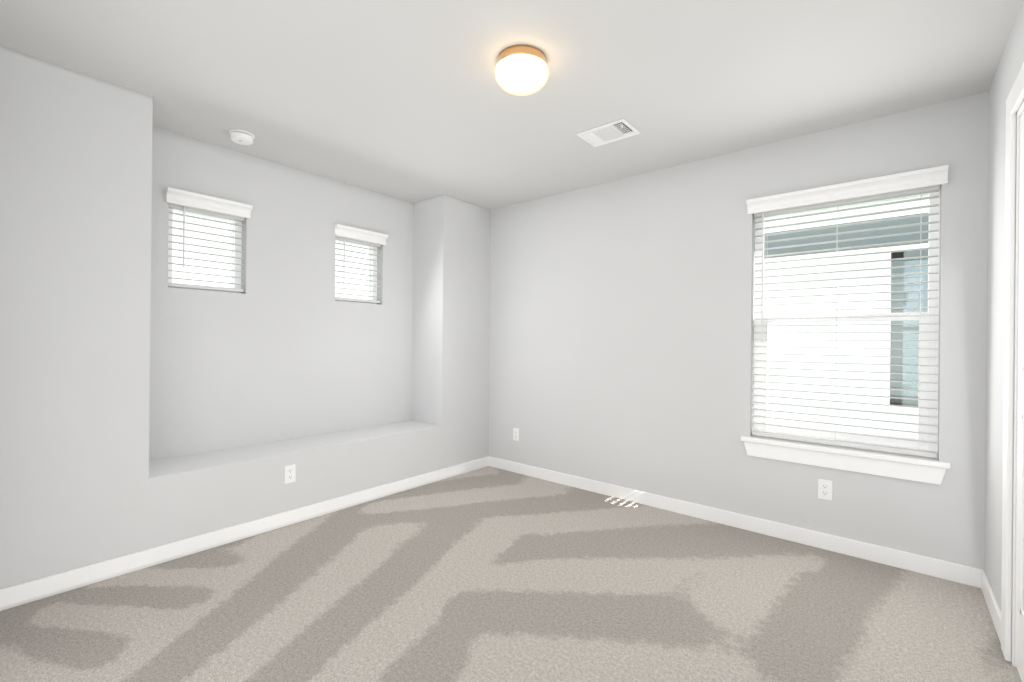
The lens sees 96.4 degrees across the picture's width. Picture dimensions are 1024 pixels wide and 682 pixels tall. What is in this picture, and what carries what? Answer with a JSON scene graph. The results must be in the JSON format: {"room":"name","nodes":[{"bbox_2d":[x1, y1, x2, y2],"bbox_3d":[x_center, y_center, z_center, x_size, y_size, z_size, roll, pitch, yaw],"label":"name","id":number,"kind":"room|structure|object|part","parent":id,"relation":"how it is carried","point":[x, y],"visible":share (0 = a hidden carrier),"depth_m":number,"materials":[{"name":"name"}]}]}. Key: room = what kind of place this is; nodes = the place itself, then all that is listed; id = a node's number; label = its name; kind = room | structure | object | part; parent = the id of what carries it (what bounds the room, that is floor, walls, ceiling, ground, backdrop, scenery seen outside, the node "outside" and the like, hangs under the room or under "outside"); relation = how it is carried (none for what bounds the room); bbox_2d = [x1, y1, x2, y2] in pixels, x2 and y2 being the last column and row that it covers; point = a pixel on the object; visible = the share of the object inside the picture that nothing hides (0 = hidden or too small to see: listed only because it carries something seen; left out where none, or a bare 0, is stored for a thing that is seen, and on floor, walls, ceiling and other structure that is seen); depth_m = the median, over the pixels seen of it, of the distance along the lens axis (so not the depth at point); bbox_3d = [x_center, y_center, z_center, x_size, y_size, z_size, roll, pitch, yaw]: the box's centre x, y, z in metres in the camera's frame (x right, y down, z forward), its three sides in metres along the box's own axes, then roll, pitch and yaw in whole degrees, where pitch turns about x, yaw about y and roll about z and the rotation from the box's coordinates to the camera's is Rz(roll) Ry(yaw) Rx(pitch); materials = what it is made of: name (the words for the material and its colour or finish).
{"room":"empty bedroom","nodes":[
{"label":"empty bedroom","id":0,"kind":"room"},
{"bbox_2d":[0,46,490,588],"bbox_3d":[-1.564,-0.045,3.201,0.574,2.440,3.530,1,0,40],"label":"wall","id":1,"kind":"structure","parent":0,"point":[142,406],"depth_m":2.77,"materials":[{"name":"grey paint"}]},
{"bbox_2d":[166,187,252,293],"bbox_3d":[-1.978,-0.619,2.972,0.201,0.596,0.467,1,0,40],"label":"window blind","id":2,"kind":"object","parent":1,"relation":"in","point":[236,214],"visible":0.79,"depth_m":2.96,"materials":[{"name":"white plastic"}]},
{"bbox_3d":[-1.980,-0.344,2.971,0.052,0.022,0.423,1,0,40],"label":"blind rail","id":3,"kind":"part","parent":2,"relation":"part of","materials":[{"name":"white plastic"}]},
{"bbox_2d":[0,456,487,610],"bbox_3d":[-1.300,1.132,3.074,0.013,0.092,3.370,1,0,40],"label":"baseboard","id":4,"kind":"structure","parent":1,"relation":"attached to","point":[32,591],"depth_m":2.54,"materials":[{"name":"white paint"}]},
{"bbox_2d":[284,464,295,483],"bbox_3d":[-1.419,0.851,2.932,0.007,0.115,0.070,1,0,40],"label":"outlet","id":5,"kind":"object","parent":1,"relation":"attached to","point":[293,467],"depth_m":2.93,"materials":[{"name":"white plastic"}]},
{"bbox_3d":[-1.418,0.852,2.930,0.002,0.068,0.034,1,0,40],"label":"outlet left wall receptacle","id":6,"kind":"part","parent":5,"relation":"part of","materials":[{"name":"white plastic"}]},
{"bbox_2d":[334,224,387,303],"bbox_3d":[-1.286,-0.612,3.800,0.201,0.596,0.467,1,0,40],"label":"window","id":7,"kind":"structure","parent":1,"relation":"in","point":[372,241],"depth_m":3.80,"materials":[{"name":"white plastic"}]},
{"bbox_3d":[-1.288,-0.337,3.799,0.052,0.022,0.423,1,0,40],"label":"blind rail","id":8,"kind":"part","parent":7,"relation":"part of","materials":[{"name":"white plastic"}]},
{"bbox_2d":[0,466,1021,681],"bbox_3d":[-0.194,1.238,2.149,4.045,0.100,3.690,1,0,40],"label":"floor","id":9,"kind":"structure","parent":0,"point":[488,574],"depth_m":2.04,"materials":[{"name":"beige carpet"}]},
{"bbox_2d":[0,0,1021,209],"bbox_3d":[-0.168,-1.312,2.150,4.045,0.120,3.690,1,0,40],"label":"ceiling","id":10,"kind":"structure","parent":0,"point":[412,101],"depth_m":2.13,"materials":[{"name":"white paint"}]},
{"bbox_2d":[229,129,254,144],"bbox_3d":[-1.654,-1.241,2.805,0.138,0.050,0.138,1,0,40],"label":"smoke detector","id":11,"kind":"object","parent":10,"relation":"attached to","point":[241,137],"visible":1,"depth_m":2.77,"materials":[{"name":"white plastic"}]},
{"bbox_2d":[494,45,548,95],"bbox_3d":[0.043,-1.182,2.037,0.243,0.136,0.243,1,0,40],"label":"flush-mount light fixture","id":12,"kind":"object","parent":10,"relation":"attached to","point":[521,70],"visible":1,"depth_m":1.96,"materials":[{"name":"white glass"}]},
{"bbox_2d":[576,118,639,146],"bbox_3d":[0.576,-1.236,2.741,0.313,0.016,0.228,1,0,40],"label":"ceiling vent","id":13,"kind":"object","parent":10,"relation":"in","point":[623,128],"visible":1,"depth_m":2.73,"materials":[{"name":"white metal"}]},
{"bbox_2d":[489,91,988,569],"bbox_3d":[0.951,-0.020,3.503,4.045,2.440,0.160,1,0,40],"label":"wall","id":14,"kind":"structure","parent":0,"point":[621,332],"depth_m":3.11,"materials":[{"name":"grey paint"}]},
{"bbox_2d":[513,428,518,440],"bbox_3d":[0.037,0.847,4.152,0.070,0.115,0.006,1,0,40],"label":"outlet","id":15,"kind":"object","parent":14,"relation":"attached to","point":[517,434],"visible":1,"depth_m":4.14,"materials":[{"name":"white plastic"}]},
{"bbox_2d":[488,456,975,586],"bbox_3d":[1.053,1.155,3.293,3.282,0.092,0.016,1,0,40],"label":"baseboard","id":16,"kind":"structure","parent":14,"relation":"attached to","point":[942,569],"depth_m":2.83,"materials":[{"name":"white paint"}]},
{"bbox_2d":[818,479,832,500],"bbox_3d":[1.819,0.864,2.661,0.070,0.115,0.008,1,0,40],"label":"outlet","id":17,"kind":"object","parent":14,"relation":"attached to","point":[820,488],"depth_m":2.66,"materials":[{"name":"white plastic"}]},
{"bbox_3d":[1.817,0.864,2.659,0.034,0.068,0.002,1,0,40],"label":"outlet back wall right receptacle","id":18,"kind":"part","parent":17,"relation":"part of","materials":[{"name":"white plastic"}]},
{"bbox_2d":[744,442,945,484],"bbox_3d":[1.847,0.688,2.633,0.944,0.088,0.016,1,0,40],"label":"trim","id":19,"kind":"structure","parent":14,"relation":"attached to","point":[925,474],"depth_m":2.58,"materials":[{"name":"white paint"}]},
{"bbox_2d":[741,435,949,468],"bbox_3d":[1.870,0.629,2.659,0.969,0.030,0.117,1,0,40],"label":"sill","id":20,"kind":"structure","parent":14,"relation":"attached to","point":[874,454],"depth_m":2.58,"materials":[{"name":"white paint"}]},
{"bbox_2d":[752,189,939,457],"bbox_3d":[1.917,-0.110,2.703,0.883,1.450,0.127,1,0,40],"label":"window","id":21,"kind":"structure","parent":14,"relation":"in","point":[929,367],"depth_m":2.62,"materials":[{"name":"white plastic"}]},
{"bbox_3d":[1.886,0.591,2.673,0.871,0.022,0.052,1,0,40],"label":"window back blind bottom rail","id":22,"kind":"part","parent":21,"relation":"part of","materials":[{"name":"white plastic"}]},
{"bbox_2d":[754,185,939,218],"bbox_3d":[1.900,-0.812,2.674,0.871,0.043,0.056,1,0,40],"label":"blind headrail","id":23,"kind":"object","parent":21,"relation":"attached to","point":[918,191],"visible":0.48,"depth_m":2.61,"materials":[{"name":"white plastic"}]},
{"bbox_2d":[761,213,763,342],"bbox_3d":[1.580,-0.399,2.890,0.010,0.820,0.012,1,0,40],"label":"blind wand","id":24,"kind":"object","parent":23,"relation":"hanging from","point":[762,278],"visible":0.98,"depth_m":2.88,"materials":[{"name":"white plastic"}]},
{"bbox_2d":[764,232,767,406],"bbox_3d":[1.613,-0.108,2.908,0.002,1.371,0.054,1,0,40],"label":"blind cord","id":25,"kind":"object","parent":23,"relation":"hanging from","point":[767,232],"depth_m":2.89,"materials":[{"name":"white fabric"}]},
{"bbox_2d":[834,211,837,440],"bbox_3d":[1.893,-0.105,2.674,0.002,1.371,0.054,1,0,40],"label":"blind cord","id":26,"kind":"object","parent":23,"relation":"hanging from","point":[836,318],"depth_m":2.65,"materials":[{"name":"white fabric"}]},
{"bbox_2d":[918,192,921,449],"bbox_3d":[2.173,-0.102,2.440,0.002,1.371,0.054,1,0,40],"label":"blind cord","id":27,"kind":"object","parent":23,"relation":"hanging from","point":[921,192],"depth_m":2.42,"materials":[{"name":"white fabric"}]},
{"bbox_2d":[746,165,948,214],"bbox_3d":[1.853,-0.848,2.618,0.927,0.083,0.053,1,0,40],"label":"window valance","id":28,"kind":"object","parent":14,"relation":"attached to","point":[922,178],"visible":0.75,"depth_m":2.56,"materials":[{"name":"white paint"}]},
{"bbox_2d":[984,0,1023,662],"bbox_3d":[1.258,-0.018,0.842,0.160,2.440,3.530,1,0,40],"label":"wall","id":29,"kind":"structure","parent":0,"point":[1009,67],"depth_m":2.02,"materials":[{"name":"grey paint"}]},
{"bbox_2d":[976,568,1000,642],"bbox_3d":[2.107,1.165,2.005,0.013,0.092,0.560,1,0,40],"label":"baseboard","id":30,"kind":"structure","parent":29,"relation":"attached to","point":[982,582],"depth_m":2.04,"materials":[{"name":"white paint"}]},
{"bbox_2d":[1001,62,1023,666],"bbox_3d":[1.680,0.128,1.361,0.177,2.157,1.004,1,0,40],"label":"door frame","id":31,"kind":"structure","parent":29,"relation":"attached to","point":[1015,98],"depth_m":1.73,"materials":[{"name":"white paint"}]},
{"bbox_3d":[1.626,0.156,1.406,0.006,1.600,0.528,1,0,40],"label":"door panel mould","id":32,"kind":"part","parent":31,"relation":"part of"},
{"bbox_2d":[1015,111,1023,681],"bbox_3d":[1.642,0.181,1.393,0.035,2.027,0.768,1,0,40],"label":"door","id":33,"kind":"structure","parent":29,"relation":"in","point":[1019,642],"depth_m":1.66,"materials":[{"name":"white paint"}]},
{"label":"outside","id":34,"kind":"structure","parent":0,"visible":0},
{"bbox_3d":[0.415,1.381,5.138,28.000,0.130,22.000,1,0,40],"label":"ground","id":35,"kind":"structure","parent":34,"visible":0},
{"bbox_2d":[172,211,368,299],"bbox_3d":[-3.939,-2.247,6.204,0.300,7.200,14.000,1,0,40],"label":"facade","id":36,"kind":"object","parent":35,"relation":"on","point":[211,251],"depth_m":6.02,"materials":[{"name":"white"}]},
{"bbox_2d":[763,196,934,457],"bbox_3d":[3.743,-1.671,5.186,13.000,6.200,0.300,1,0,40],"label":"neighbor siding","id":37,"kind":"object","parent":35,"relation":"on","point":[864,344],"depth_m":5.10,"materials":[{"name":"white"}]},
{"bbox_2d":[764,212,928,406],"bbox_3d":[3.619,-0.312,5.053,13.000,1.960,0.045,1,0,40],"label":"trim","id":38,"kind":"structure","parent":37,"relation":"attached to","point":[897,271],"depth_m":4.75,"materials":[{"name":"grey"}]},
{"bbox_2d":[902,259,927,397],"bbox_3d":[4.309,-0.125,4.493,0.720,1.400,0.014,1,0,40],"label":"pane","id":39,"kind":"object","parent":38,"relation":"attached to","point":[914,353],"depth_m":4.67,"materials":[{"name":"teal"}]}
]}

